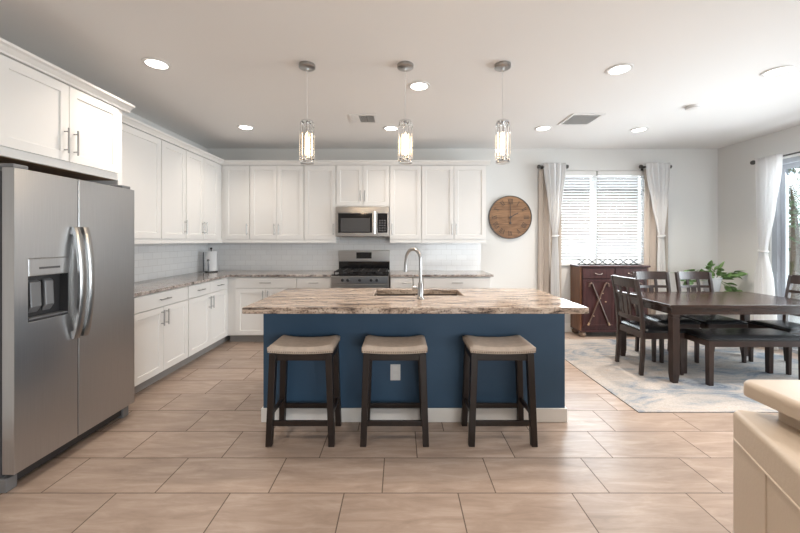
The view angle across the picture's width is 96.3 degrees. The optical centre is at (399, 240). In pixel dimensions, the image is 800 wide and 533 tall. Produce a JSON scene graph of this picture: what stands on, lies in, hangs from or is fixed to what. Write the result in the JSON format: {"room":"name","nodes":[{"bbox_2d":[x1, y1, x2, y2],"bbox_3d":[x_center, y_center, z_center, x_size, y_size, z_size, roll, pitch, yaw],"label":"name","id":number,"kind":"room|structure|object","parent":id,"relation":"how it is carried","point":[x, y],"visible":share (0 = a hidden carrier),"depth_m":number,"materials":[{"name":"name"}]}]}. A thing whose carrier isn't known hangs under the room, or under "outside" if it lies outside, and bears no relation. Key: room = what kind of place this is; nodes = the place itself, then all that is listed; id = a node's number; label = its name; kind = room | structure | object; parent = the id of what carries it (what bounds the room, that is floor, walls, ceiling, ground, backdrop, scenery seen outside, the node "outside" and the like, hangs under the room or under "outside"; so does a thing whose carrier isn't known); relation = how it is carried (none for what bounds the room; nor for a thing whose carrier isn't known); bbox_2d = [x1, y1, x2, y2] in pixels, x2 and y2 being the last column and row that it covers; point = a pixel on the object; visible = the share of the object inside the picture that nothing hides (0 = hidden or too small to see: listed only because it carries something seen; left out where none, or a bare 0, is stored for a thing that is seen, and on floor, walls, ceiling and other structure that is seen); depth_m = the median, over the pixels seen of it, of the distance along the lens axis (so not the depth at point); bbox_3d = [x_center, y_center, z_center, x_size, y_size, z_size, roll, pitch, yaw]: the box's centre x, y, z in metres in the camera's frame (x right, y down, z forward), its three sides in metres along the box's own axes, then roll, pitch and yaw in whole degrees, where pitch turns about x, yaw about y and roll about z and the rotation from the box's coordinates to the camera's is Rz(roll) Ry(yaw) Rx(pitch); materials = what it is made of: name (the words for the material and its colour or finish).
{"room":"kitchen","nodes":[
{"label":"kitchen","id":0,"kind":"room"},
{"bbox_2d":[122,111,207,151],"bbox_3d":[-2.960,-0.005,0.660,0.160,2.740,9.720,0,0,0],"label":"wall","id":1,"kind":"structure","parent":0,"point":[130,114],"depth_m":4.36,"materials":[{"name":"white paint"}]},
{"bbox_2d":[0,54,121,180],"bbox_3d":[-2.542,-0.771,2.405,0.655,0.577,1.040,0,0,0],"label":"upper cabinet","id":2,"kind":"object","parent":1,"relation":"attached to","point":[48,125],"visible":0.98,"depth_m":2.35,"materials":[{"name":"white wood"}]},
{"bbox_2d":[0,37,134,112],"bbox_3d":[-2.364,-1.089,2.405,0.332,0.056,1.140,0,0,0],"label":"trim","id":3,"kind":"structure","parent":2,"relation":"on","point":[7,49],"depth_m":2.34,"materials":[{"name":"white wood"}]},
{"bbox_2d":[122,123,160,243],"bbox_3d":[-2.665,-0.514,3.341,0.421,1.091,0.793,0,0,0],"label":"upper cabinet","id":4,"kind":"object","parent":1,"relation":"attached to","point":[141,151],"visible":0.16,"depth_m":3.49,"materials":[{"name":"white wood"}]},
{"bbox_2d":[134,243,207,281],"bbox_3d":[-2.876,0.222,4.145,0.009,0.457,2.430,0,0,0],"label":"backsplash","id":5,"kind":"structure","parent":1,"relation":"attached to","point":[161,260],"depth_m":4.42,"materials":[{"name":"tile"}]},
{"bbox_2d":[160,139,187,242],"bbox_3d":[-2.665,-0.514,3.954,0.421,1.091,0.428,0,0,0],"label":"upper cabinet","id":6,"kind":"object","parent":1,"relation":"attached to","point":[173,158],"visible":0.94,"depth_m":3.95,"materials":[{"name":"white wood"}]},
{"bbox_2d":[184,150,221,242],"bbox_3d":[-2.665,-0.514,4.755,0.421,1.091,1.170,0,0,0],"label":"upper cabinet","id":7,"kind":"object","parent":1,"relation":"attached to","point":[203,175],"visible":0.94,"depth_m":4.54,"materials":[{"name":"white wood"}]},
{"bbox_2d":[122,113,223,164],"bbox_3d":[-2.479,-1.089,4.005,0.082,0.056,2.070,0,0,0],"label":"trim","id":8,"kind":"structure","parent":7,"relation":"on","point":[126,120],"depth_m":3.79,"materials":[{"name":"white wood"}]},
{"bbox_2d":[0,332,797,532],"bbox_3d":[0.940,1.415,0.580,7.960,0.100,9.880,0,0,0],"label":"floor","id":9,"kind":"structure","parent":0,"point":[189,454],"depth_m":2.11,"materials":[{"name":"tile"}]},
{"bbox_2d":[0,163,133,492],"bbox_3d":[-2.437,0.472,2.368,0.846,1.785,0.876,0,0,0],"label":"refrigerator","id":10,"kind":"object","parent":9,"relation":"on","point":[67,244],"visible":1,"depth_m":2.19,"materials":[{"name":"grey metal"}]},
{"bbox_2d":[89,174,121,184],"bbox_3d":[-2.570,0.415,2.904,0.600,1.900,0.042,0,0,0],"label":"panel","id":11,"kind":"object","parent":9,"relation":"on","point":[119,181],"visible":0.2,"depth_m":2.88,"materials":[{"name":"white wood"}]},
{"bbox_2d":[134,286,187,393],"bbox_3d":[-2.557,0.923,3.394,0.635,0.884,0.908,0,0,0],"label":"base cabinet","id":12,"kind":"object","parent":9,"relation":"on","point":[160,318],"visible":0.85,"depth_m":3.38,"materials":[{"name":"white wood"}]},
{"bbox_2d":[134,271,335,296],"bbox_3d":[-1.891,0.465,4.148,1.971,0.030,2.416,0,0,0],"label":"countertop","id":13,"kind":"structure","parent":12,"relation":"on","point":[151,286],"depth_m":4.47,"materials":[{"name":"beige stone"}]},
{"bbox_2d":[203,247,217,271],"bbox_3d":[-2.702,0.275,5.116,0.170,0.351,0.179,0,0,27],"label":"paper towel holder","id":14,"kind":"object","parent":13,"relation":"on","point":[210,256],"visible":1,"depth_m":5.06,"materials":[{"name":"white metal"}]},
{"bbox_2d":[180,277,229,366],"bbox_3d":[-2.557,0.923,4.595,0.635,0.884,1.490,0,0,0],"label":"base cabinet","id":15,"kind":"object","parent":9,"relation":"on","point":[207,301],"visible":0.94,"depth_m":4.23,"materials":[{"name":"white wood"}]},
{"bbox_2d":[228,277,296,341],"bbox_3d":[-1.834,0.923,5.034,0.924,0.884,0.635,0,0,0],"label":"base cabinet","id":16,"kind":"object","parent":9,"relation":"on","point":[242,291],"visible":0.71,"depth_m":4.76,"materials":[{"name":"white wood"}]},
{"bbox_2d":[265,335,341,446],"bbox_3d":[-0.662,1.030,2.515,0.456,0.669,0.304,0,0,0],"label":"bar stool","id":17,"kind":"object","parent":9,"relation":"on","point":[286,348],"visible":1,"depth_m":2.39,"materials":[{"name":"black wood"}]},
{"bbox_2d":[297,277,330,287],"bbox_3d":[-1.141,0.923,5.034,0.458,0.884,0.635,0,0,0],"label":"base cabinet","id":18,"kind":"object","parent":9,"relation":"on","point":[302,282],"visible":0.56,"depth_m":4.75,"materials":[{"name":"white wood"}]},
{"bbox_2d":[331,250,389,287],"bbox_3d":[-0.528,0.756,4.997,0.756,1.218,0.707,0,0,0],"label":"gas range","id":19,"kind":"object","parent":9,"relation":"on","point":[357,268],"visible":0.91,"depth_m":5.08,"materials":[{"name":"silver metal"}]},
{"bbox_2d":[331,271,389,275],"bbox_3d":[-0.528,0.464,5.000,0.756,0.032,0.550,0,0,0],"label":"cooktop","id":20,"kind":"object","parent":19,"relation":"in","point":[351,273],"depth_m":4.76,"materials":[{"name":"black metal"}]},
{"bbox_2d":[360,335,428,446],"bbox_3d":[-0.036,1.030,2.515,0.456,0.669,0.304,0,0,0],"label":"bar stool","id":21,"kind":"object","parent":9,"relation":"on","point":[374,348],"visible":1,"depth_m":2.38,"materials":[{"name":"black wood"}]},
{"bbox_2d":[390,277,422,287],"bbox_3d":[0.088,0.923,5.034,0.433,0.884,0.635,0,0,0],"label":"base cabinet","id":22,"kind":"object","parent":9,"relation":"on","point":[395,282],"visible":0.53,"depth_m":4.75,"materials":[{"name":"white wood"}]},
{"bbox_2d":[261,294,566,421],"bbox_3d":[0.106,0.929,3.010,2.301,0.871,0.649,0,0,0],"label":"kitchen island","id":23,"kind":"object","parent":9,"relation":"on","point":[392,381],"visible":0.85,"depth_m":2.70,"materials":[{"name":"blue paint"}]},
{"bbox_2d":[390,364,399,379],"bbox_3d":[-0.035,0.993,2.696,0.076,0.121,0.006,0,0,0],"label":"wall outlet","id":24,"kind":"object","parent":23,"relation":"attached to","point":[394,368],"depth_m":2.69,"materials":[{"name":"white plastic"}]},
{"bbox_2d":[393,366,397,378],"bbox_3d":[-0.035,0.992,2.692,0.034,0.092,0.002,0,0,0],"label":"socket","id":25,"kind":"object","parent":23,"relation":"attached to","point":[395,368],"depth_m":2.69,"materials":[{"name":"white plastic"}]},
{"bbox_2d":[242,288,588,313],"bbox_3d":[0.104,0.471,2.889,2.332,0.043,0.971,0,0,0],"label":"island countertop","id":26,"kind":"structure","parent":23,"relation":"on","point":[289,300],"depth_m":2.60,"materials":[{"name":"beige stone"}]},
{"bbox_2d":[404,248,423,298],"bbox_3d":[0.097,0.253,2.800,0.191,0.394,0.075,0,0,34],"label":"kitchen faucet","id":27,"kind":"object","parent":26,"relation":"on","point":[419,287],"visible":1,"depth_m":2.76,"materials":[{"name":"silver metal"}]},
{"bbox_2d":[417,282,423,298],"bbox_3d":[0.158,0.388,2.770,0.056,0.125,0.056,0,0,0],"label":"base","id":28,"kind":"object","parent":27,"relation":"on","point":[420,285],"depth_m":2.75,"materials":[{"name":"silver metal"}]},
{"bbox_2d":[376,294,457,295],"bbox_3d":[0.152,0.590,3.107,0.747,0.191,0.377,0,0,0],"label":"sink","id":29,"kind":"object","parent":26,"relation":"in","point":[376,294],"visible":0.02,"depth_m":3.29,"materials":[{"name":"metal"}]},
{"bbox_2d":[423,277,489,287],"bbox_3d":[0.756,0.923,5.034,0.898,0.884,0.635,0,0,0],"label":"base cabinet","id":30,"kind":"object","parent":9,"relation":"on","point":[428,282],"visible":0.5,"depth_m":4.75,"materials":[{"name":"white wood"}]},
{"bbox_2d":[390,271,493,276],"bbox_3d":[0.550,0.465,5.038,1.370,0.030,0.636,0,0,0],"label":"countertop","id":31,"kind":"structure","parent":30,"relation":"on","point":[392,273],"depth_m":4.74,"materials":[{"name":"beige stone"}]},
{"bbox_2d":[461,335,537,446],"bbox_3d":[0.683,1.030,2.515,0.456,0.669,0.304,0,0,0],"label":"bar stool","id":32,"kind":"object","parent":9,"relation":"on","point":[516,348],"visible":1,"depth_m":2.39,"materials":[{"name":"black wood"}]},
{"bbox_2d":[570,264,650,336],"bbox_3d":[3.030,0.859,5.181,0.994,1.012,0.336,0,0,0],"label":"sideboard","id":33,"kind":"object","parent":9,"relation":"on","point":[591,287],"visible":0.56,"depth_m":5.05,"materials":[{"name":"brown wood"}]},
{"bbox_2d":[577,259,640,264],"bbox_3d":[3.000,0.309,5.145,0.890,0.084,0.061,0,0,0],"label":"rack","id":34,"kind":"object","parent":33,"relation":"on","point":[578,259],"visible":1,"depth_m":5.16,"materials":[{"name":"black metal"}]},
{"bbox_2d":[565,339,797,412],"bbox_3d":[3.204,1.361,3.877,2.631,0.008,2.085,0,0,0],"label":"area rug","id":35,"kind":"object","parent":9,"relation":"on","point":[653,392],"visible":0.6,"depth_m":3.60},
{"bbox_2d":[611,275,685,375],"bbox_3d":[2.604,0.870,3.810,0.511,0.974,0.450,0,0,0],"label":"dining chair","id":36,"kind":"object","parent":35,"relation":"on","point":[644,329],"visible":0.88,"depth_m":3.73,"materials":[{"name":"brown wood"}]},
{"bbox_2d":[621,320,685,332],"bbox_3d":[2.660,0.902,3.810,0.400,0.047,0.450,0,0,0],"label":"seat cushion","id":37,"kind":"object","parent":36,"relation":"on","point":[651,326],"depth_m":3.71,"materials":[{"name":"black leather"}]},
{"bbox_2d":[632,271,700,362],"bbox_3d":[3.100,0.870,4.210,0.450,0.974,0.511,0,0,0],"label":"dining chair","id":38,"kind":"object","parent":35,"relation":"on","point":[660,275],"visible":0.65,"depth_m":4.36,"materials":[{"name":"brown wood"}]},
{"bbox_2d":[636,314,700,323],"bbox_3d":[3.100,0.902,4.155,0.450,0.047,0.400,0,0,0],"label":"seat cushion","id":39,"kind":"object","parent":38,"relation":"on","point":[662,318],"depth_m":4.05,"materials":[{"name":"black leather"}]},
{"bbox_2d":[618,292,799,382],"bbox_3d":[3.345,0.984,3.825,1.580,0.747,0.890,0,0,0],"label":"dining table","id":40,"kind":"object","parent":35,"relation":"on","point":[744,304],"visible":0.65,"depth_m":3.43,"materials":[{"name":"brown wood"}]},
{"bbox_2d":[674,271,747,362],"bbox_3d":[3.625,0.870,4.210,0.450,0.974,0.511,0,0,0],"label":"dining chair","id":41,"kind":"object","parent":35,"relation":"on","point":[707,321],"visible":0.57,"depth_m":4.20,"materials":[{"name":"brown wood"}]},
{"bbox_2d":[680,315,747,323],"bbox_3d":[3.625,0.902,4.155,0.450,0.047,0.400,0,0,0],"label":"seat cushion","id":42,"kind":"object","parent":41,"relation":"on","point":[704,319],"depth_m":4.04,"materials":[{"name":"black leather"}]},
{"bbox_2d":[681,328,799,385],"bbox_3d":[3.345,1.126,3.515,0.950,0.462,0.380,0,0,0],"label":"bench","id":43,"kind":"object","parent":35,"relation":"on","point":[769,338],"visible":0.91,"depth_m":3.37,"materials":[{"name":"black wood"}]},
{"bbox_2d":[681,328,799,340],"bbox_3d":[3.345,0.915,3.515,0.950,0.041,0.380,0,0,0],"label":"seat cushion","id":44,"kind":"object","parent":43,"relation":"on","point":[701,334],"depth_m":3.41,"materials":[{"name":"black leather"}]},
{"bbox_2d":[746,275,799,374],"bbox_3d":[4.170,0.870,3.820,0.511,0.974,0.450,0,0,0],"label":"dining chair","id":45,"kind":"object","parent":35,"relation":"on","point":[784,325],"visible":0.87,"depth_m":3.89,"materials":[{"name":"brown wood"}]},
{"bbox_2d":[746,320,799,332],"bbox_3d":[4.115,0.902,3.820,0.400,0.047,0.450,0,0,0],"label":"seat cushion","id":46,"kind":"object","parent":45,"relation":"on","point":[782,325],"depth_m":3.80,"materials":[{"name":"black leather"}]},
{"bbox_2d":[733,379,799,532],"bbox_3d":[1.728,0.969,0.832,1.156,0.792,1.311,0,0,22],"label":"leather sofa","id":47,"kind":"object","parent":9,"relation":"on","point":[766,447],"visible":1,"depth_m":1.31,"materials":[{"name":"beige leather"}]},
{"bbox_2d":[744,379,799,420],"bbox_3d":[1.648,0.603,1.169,0.500,0.060,0.640,0,0,1],"label":"cushion","id":48,"kind":"object","parent":47,"relation":"on","point":[783,396],"depth_m":1.37,"materials":[{"name":"beige fabric"}]},
{"bbox_2d":[778,411,799,429],"bbox_3d":[1.653,0.669,1.174,0.370,0.072,0.490,0,0,1],"label":"cushion","id":49,"kind":"object","parent":47,"relation":"on","point":[787,422],"depth_m":1.35,"materials":[{"name":"beige fabric"}]},
{"bbox_3d":[4.382,1.042,5.013,0.251,0.646,0.253,0,0,0],"label":"plant stand","id":50,"kind":"object","parent":9,"relation":"on","visible":0},
{"bbox_2d":[673,260,746,291],"bbox_3d":[4.288,0.544,4.951,0.947,0.554,0.397,0,0,0],"label":"pothos","id":51,"kind":"object","parent":50,"relation":"on","point":[717,281],"visible":0.61,"depth_m":4.93,"materials":[{"name":"green plant"}]},
{"bbox_2d":[0,0,799,148],"bbox_3d":[0.940,-1.435,0.580,7.960,0.120,9.880,0,0,0],"label":"ceiling","id":52,"kind":"structure","parent":0,"point":[234,63],"depth_m":2.83,"materials":[{"name":"white paint"}]},
{"bbox_2d":[141,57,171,69],"bbox_3d":[-1.890,-1.370,2.780,0.196,0.008,0.196,0,0,0],"label":"recessed light","id":53,"kind":"object","parent":52,"relation":"in","point":[155,63],"visible":1,"depth_m":2.77,"materials":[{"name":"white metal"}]},
{"bbox_2d":[237,125,253,129],"bbox_3d":[-1.870,-1.370,4.340,0.196,0.008,0.196,0,0,0],"label":"recessed light","id":54,"kind":"object","parent":52,"relation":"in","point":[244,127],"visible":1,"depth_m":4.33,"materials":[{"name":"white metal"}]},
{"bbox_2d":[299,61,314,163],"bbox_3d":[-0.727,-0.991,2.800,0.128,0.768,0.128,0,0,0],"label":"pendant light","id":55,"kind":"object","parent":52,"relation":"hanging from","point":[307,132],"visible":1,"depth_m":2.76,"materials":[{"name":"clear glass"}]},
{"bbox_2d":[348,114,377,122],"bbox_3d":[-0.410,-1.368,4.030,0.300,0.014,0.280,0,0,0],"label":"ceiling vent","id":56,"kind":"object","parent":52,"relation":"in","point":[355,118],"visible":1,"depth_m":4.01,"materials":[{"name":"white metal"}]},
{"bbox_2d":[383,125,397,130],"bbox_3d":[-0.110,-1.370,4.375,0.196,0.008,0.196,0,0,0],"label":"recessed light","id":57,"kind":"object","parent":52,"relation":"in","point":[388,128],"visible":0.98,"depth_m":4.37,"materials":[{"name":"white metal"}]},
{"bbox_2d":[397,61,413,163],"bbox_3d":[0.042,-0.991,2.800,0.128,0.768,0.128,0,0,0],"label":"pendant light","id":58,"kind":"object","parent":52,"relation":"hanging from","point":[405,131],"visible":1,"depth_m":2.77,"materials":[{"name":"clear glass"}]},
{"bbox_2d":[408,81,429,90],"bbox_3d":[0.170,-1.370,3.180,0.196,0.008,0.196,0,0,0],"label":"recessed light","id":59,"kind":"object","parent":52,"relation":"in","point":[416,85],"visible":1,"depth_m":3.16,"materials":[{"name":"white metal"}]},
{"bbox_2d":[494,61,510,163],"bbox_3d":[0.803,-0.991,2.800,0.128,0.768,0.128,0,0,0],"label":"pendant light","id":60,"kind":"object","parent":52,"relation":"hanging from","point":[502,142],"visible":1,"depth_m":2.76,"materials":[{"name":"clear glass"}]},
{"bbox_2d":[535,126,551,130],"bbox_3d":[1.750,-1.370,4.376,0.196,0.008,0.196,0,0,0],"label":"recessed light","id":61,"kind":"object","parent":52,"relation":"in","point":[540,128],"visible":1,"depth_m":4.37,"materials":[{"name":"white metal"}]},
{"bbox_2d":[558,114,605,124],"bbox_3d":[2.050,-1.368,4.060,0.360,0.014,0.370,0,0,0],"label":"ceiling vent","id":62,"kind":"object","parent":52,"relation":"in","point":[574,119],"visible":1,"depth_m":4.05,"materials":[{"name":"white metal"}]},
{"bbox_2d":[606,63,633,74],"bbox_3d":[1.760,-1.370,2.870,0.196,0.008,0.196,0,0,0],"label":"recessed light","id":63,"kind":"object","parent":52,"relation":"in","point":[618,69],"visible":1,"depth_m":2.86,"materials":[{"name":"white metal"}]},
{"bbox_2d":[630,127,648,131],"bbox_3d":[2.960,-1.370,4.430,0.196,0.008,0.196,0,0,0],"label":"recessed light","id":64,"kind":"object","parent":52,"relation":"in","point":[639,129],"visible":1,"depth_m":4.41,"materials":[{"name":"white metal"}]},
{"bbox_2d":[685,104,700,110],"bbox_3d":[3.000,-1.357,3.670,0.124,0.033,0.123,0,0,0],"label":"smoke detector","id":65,"kind":"object","parent":52,"relation":"attached to","point":[695,106],"visible":1,"depth_m":3.64,"materials":[{"name":"white plastic"}]},
{"bbox_2d":[760,65,794,76],"bbox_3d":[3.060,-1.370,2.905,0.196,0.008,0.196,0,0,0],"label":"recessed light","id":66,"kind":"object","parent":52,"relation":"in","point":[780,70],"visible":1,"depth_m":2.90,"materials":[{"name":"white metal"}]},
{"bbox_2d":[208,149,717,322],"bbox_3d":[1.020,-0.005,5.440,7.800,2.740,0.160,0,0,0],"label":"wall","id":67,"kind":"structure","parent":0,"point":[693,184],"depth_m":5.36,"materials":[{"name":"white paint"}]},
{"bbox_2d":[222,165,249,242],"bbox_3d":[-2.309,-0.514,5.167,0.402,1.091,0.365,0,0,0],"label":"upper cabinet","id":68,"kind":"object","parent":67,"relation":"attached to","point":[235,178],"visible":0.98,"depth_m":5.03,"materials":[{"name":"white wood"}]},
{"bbox_2d":[250,165,303,242],"bbox_3d":[-1.726,-0.514,5.167,0.759,1.091,0.365,0,0,0],"label":"upper cabinet","id":69,"kind":"object","parent":67,"relation":"attached to","point":[276,191],"visible":0.99,"depth_m":5.03,"materials":[{"name":"white wood"}]},
{"bbox_2d":[304,165,339,242],"bbox_3d":[-1.122,-0.514,5.167,0.446,1.091,0.365,0,0,0],"label":"upper cabinet","id":70,"kind":"object","parent":67,"relation":"attached to","point":[319,180],"visible":0.98,"depth_m":5.03,"materials":[{"name":"white wood"}]},
{"bbox_2d":[208,240,480,270],"bbox_3d":[-0.833,0.222,5.356,4.076,0.457,0.009,0,0,0],"label":"backsplash","id":71,"kind":"structure","parent":67,"relation":"attached to","point":[230,256],"depth_m":5.35,"materials":[{"name":"tile"}]},
{"bbox_2d":[336,165,389,206],"bbox_3d":[-0.521,-0.766,5.167,0.752,0.587,0.365,0,0,0],"label":"upper cabinet","id":72,"kind":"object","parent":67,"relation":"attached to","point":[356,185],"visible":0.99,"depth_m":5.03,"materials":[{"name":"white wood"}]},
{"bbox_2d":[335,207,389,236],"bbox_3d":[-0.520,-0.259,5.124,0.748,0.419,0.443,0,0,0],"label":"microwave","id":73,"kind":"object","parent":72,"relation":"attached to","point":[349,221],"visible":0.99,"depth_m":4.95,"materials":[{"name":"silver metal"}]},
{"bbox_2d":[390,165,421,242],"bbox_3d":[0.080,-0.514,5.167,0.445,1.091,0.365,0,0,0],"label":"upper cabinet","id":74,"kind":"object","parent":67,"relation":"attached to","point":[405,180],"visible":1,"depth_m":5.03,"materials":[{"name":"white wood"}]},
{"bbox_2d":[421,165,485,242],"bbox_3d":[0.757,-0.514,5.167,0.906,1.091,0.365,0,0,0],"label":"upper cabinet","id":75,"kind":"object","parent":67,"relation":"attached to","point":[453,197],"visible":0.98,"depth_m":5.03,"materials":[{"name":"white wood"}]},
{"bbox_2d":[223,160,490,164],"bbox_3d":[-0.625,-1.089,5.144,3.770,0.056,0.352,0,0,0],"label":"trim","id":76,"kind":"structure","parent":75,"relation":"on","point":[226,162],"depth_m":5.00,"materials":[{"name":"white wood"}]},
{"bbox_2d":[488,196,531,238],"bbox_3d":[1.640,-0.345,5.334,0.644,0.644,0.046,0,0,0],"label":"wall clock","id":77,"kind":"object","parent":67,"relation":"attached to","point":[509,217],"visible":1,"depth_m":5.33,"materials":[{"name":"brown wood"}]},
{"bbox_2d":[537,165,568,168],"bbox_3d":[2.252,-1.085,5.303,0.467,0.075,0.115,0,0,0],"label":"curtain rod","id":78,"kind":"object","parent":67,"relation":"attached to","point":[538,166],"visible":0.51,"depth_m":5.26,"materials":[{"name":"grey metal"}]},
{"bbox_2d":[538,169,561,297],"bbox_3d":[2.218,0.142,5.311,0.347,2.405,0.057,0,0,0],"label":"drape","id":79,"kind":"object","parent":78,"relation":"hanging from","point":[544,223],"visible":0.37,"depth_m":5.31,"materials":[{"name":"beige fabric"}]},
{"bbox_2d":[544,163,565,296],"bbox_3d":[2.262,0.108,5.221,0.330,2.476,0.089,0,0,6],"label":"window curtain","id":80,"kind":"object","parent":78,"relation":"hanging from","point":[554,173],"visible":0.8,"depth_m":5.22,"materials":[{"name":"white fabric"}]},
{"bbox_2d":[565,323,571,331],"bbox_3d":[2.993,1.300,5.353,3.505,0.130,0.015,0,0,0],"label":"baseboard","id":81,"kind":"structure","parent":67,"relation":"attached to","point":[568,328],"depth_m":5.34,"materials":[{"name":"white wood"}]},
{"bbox_2d":[561,176,643,265],"bbox_3d":[2.955,-0.335,5.418,1.510,1.420,0.165,0,0,0],"label":"window","id":82,"kind":"structure","parent":67,"relation":"in","point":[595,178],"depth_m":5.44,"materials":[{"name":"white plastic"}]},
{"bbox_2d":[562,171,595,263],"bbox_3d":[2.576,-0.345,5.395,0.733,1.392,0.060,0,0,0],"label":"window blind","id":83,"kind":"object","parent":82,"relation":"attached to","point":[568,173],"visible":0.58,"depth_m":5.39,"materials":[{"name":"white plastic"}]},
{"bbox_2d":[596,171,643,263],"bbox_3d":[3.333,-0.345,5.395,0.733,1.392,0.060,0,0,0],"label":"window blind","id":84,"kind":"object","parent":82,"relation":"attached to","point":[598,173],"visible":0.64,"depth_m":5.39,"materials":[{"name":"white plastic"}]},
{"bbox_2d":[639,165,671,170],"bbox_3d":[3.763,-1.085,5.303,0.477,0.075,0.115,0,0,0],"label":"curtain rod","id":85,"kind":"object","parent":67,"relation":"attached to","point":[641,167],"visible":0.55,"depth_m":5.26,"materials":[{"name":"grey metal"}]},
{"bbox_2d":[644,169,667,313],"bbox_3d":[3.793,0.142,5.311,0.347,2.405,0.057,0,0,0],"label":"drape","id":86,"kind":"object","parent":85,"relation":"hanging from","point":[650,228],"visible":0.32,"depth_m":5.31,"materials":[{"name":"beige fabric"}]},
{"bbox_2d":[646,163,669,313],"bbox_3d":[3.765,0.108,5.225,0.351,2.475,0.090,0,0,4],"label":"window curtain","id":87,"kind":"object","parent":85,"relation":"hanging from","point":[658,174],"visible":0.7,"depth_m":5.22,"materials":[{"name":"white fabric"}]},
{"bbox_2d":[702,276,722,291],"bbox_3d":[4.380,0.616,5.030,0.230,0.205,0.230,0,0,0],"label":"pot","id":88,"kind":"object","parent":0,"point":[717,281],"depth_m":4.94,"materials":[{"name":"white ceramic"}]},
{"bbox_2d":[718,125,799,319],"bbox_3d":[4.840,-0.005,0.580,0.160,2.740,9.560,0,0,0],"label":"wall","id":89,"kind":"structure","parent":0,"point":[737,222],"depth_m":4.97,"materials":[{"name":"white paint"}]},
{"bbox_2d":[750,151,799,164],"bbox_3d":[4.697,-1.028,3.275,0.124,0.075,2.962,0,0,0],"label":"curtain rod","id":90,"kind":"object","parent":89,"relation":"attached to","point":[752,162],"visible":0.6,"depth_m":4.32,"materials":[{"name":"grey metal"}]},
{"bbox_2d":[754,153,782,349],"bbox_3d":[4.615,0.145,4.495,0.081,2.400,0.308,0,0,5],"label":"window curtain","id":91,"kind":"object","parent":90,"relation":"hanging from","point":[768,170],"visible":0.74,"depth_m":4.51,"materials":[{"name":"white fabric"}]},
{"bbox_2d":[772,156,799,353],"bbox_3d":[4.830,0.175,3.310,0.100,2.380,2.580,0,0,0],"label":"door","id":92,"kind":"structure","parent":89,"relation":"in","point":[780,225],"depth_m":4.52,"materials":[{"name":"grey"}]},
{"label":"outside","id":93,"kind":"structure","parent":0,"visible":0},
{"bbox_2d":[790,315,799,323],"bbox_3d":[3.000,1.575,1.000,34.000,0.180,34.000,0,0,0],"label":"ground","id":94,"kind":"structure","parent":93,"point":[796,319],"depth_m":6.73,"materials":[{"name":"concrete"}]},
{"bbox_2d":[562,176,636,239],"bbox_3d":[3.700,-0.765,13.500,9.000,4.500,6.000,0,0,0],"label":"house","id":95,"kind":"structure","parent":94,"relation":"on","point":[566,176],"depth_m":11.00,"materials":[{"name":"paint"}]},
{"bbox_2d":[562,241,790,274],"bbox_3d":[0.750,0.750,8.700,17.500,1.470,0.200,0,0,0],"label":"wall","id":96,"kind":"structure","parent":94,"relation":"on","point":[789,242],"depth_m":8.60,"materials":[{"name":"white"}]},
{"bbox_2d":[788,225,799,240],"bbox_3d":[9.600,0.550,2.000,0.200,1.870,20.000,0,0,0],"label":"wall","id":97,"kind":"structure","parent":94,"relation":"on","point":[789,228],"depth_m":8.73,"materials":[{"name":"white"}]},
{"bbox_2d":[788,167,799,298],"bbox_3d":[8.594,-0.354,7.795,3.063,3.684,2.988,0,0,0],"label":"tree","id":98,"kind":"object","parent":94,"relation":"on","point":[793,198],"visible":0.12,"depth_m":7.77,"materials":[{"name":"green plant"}]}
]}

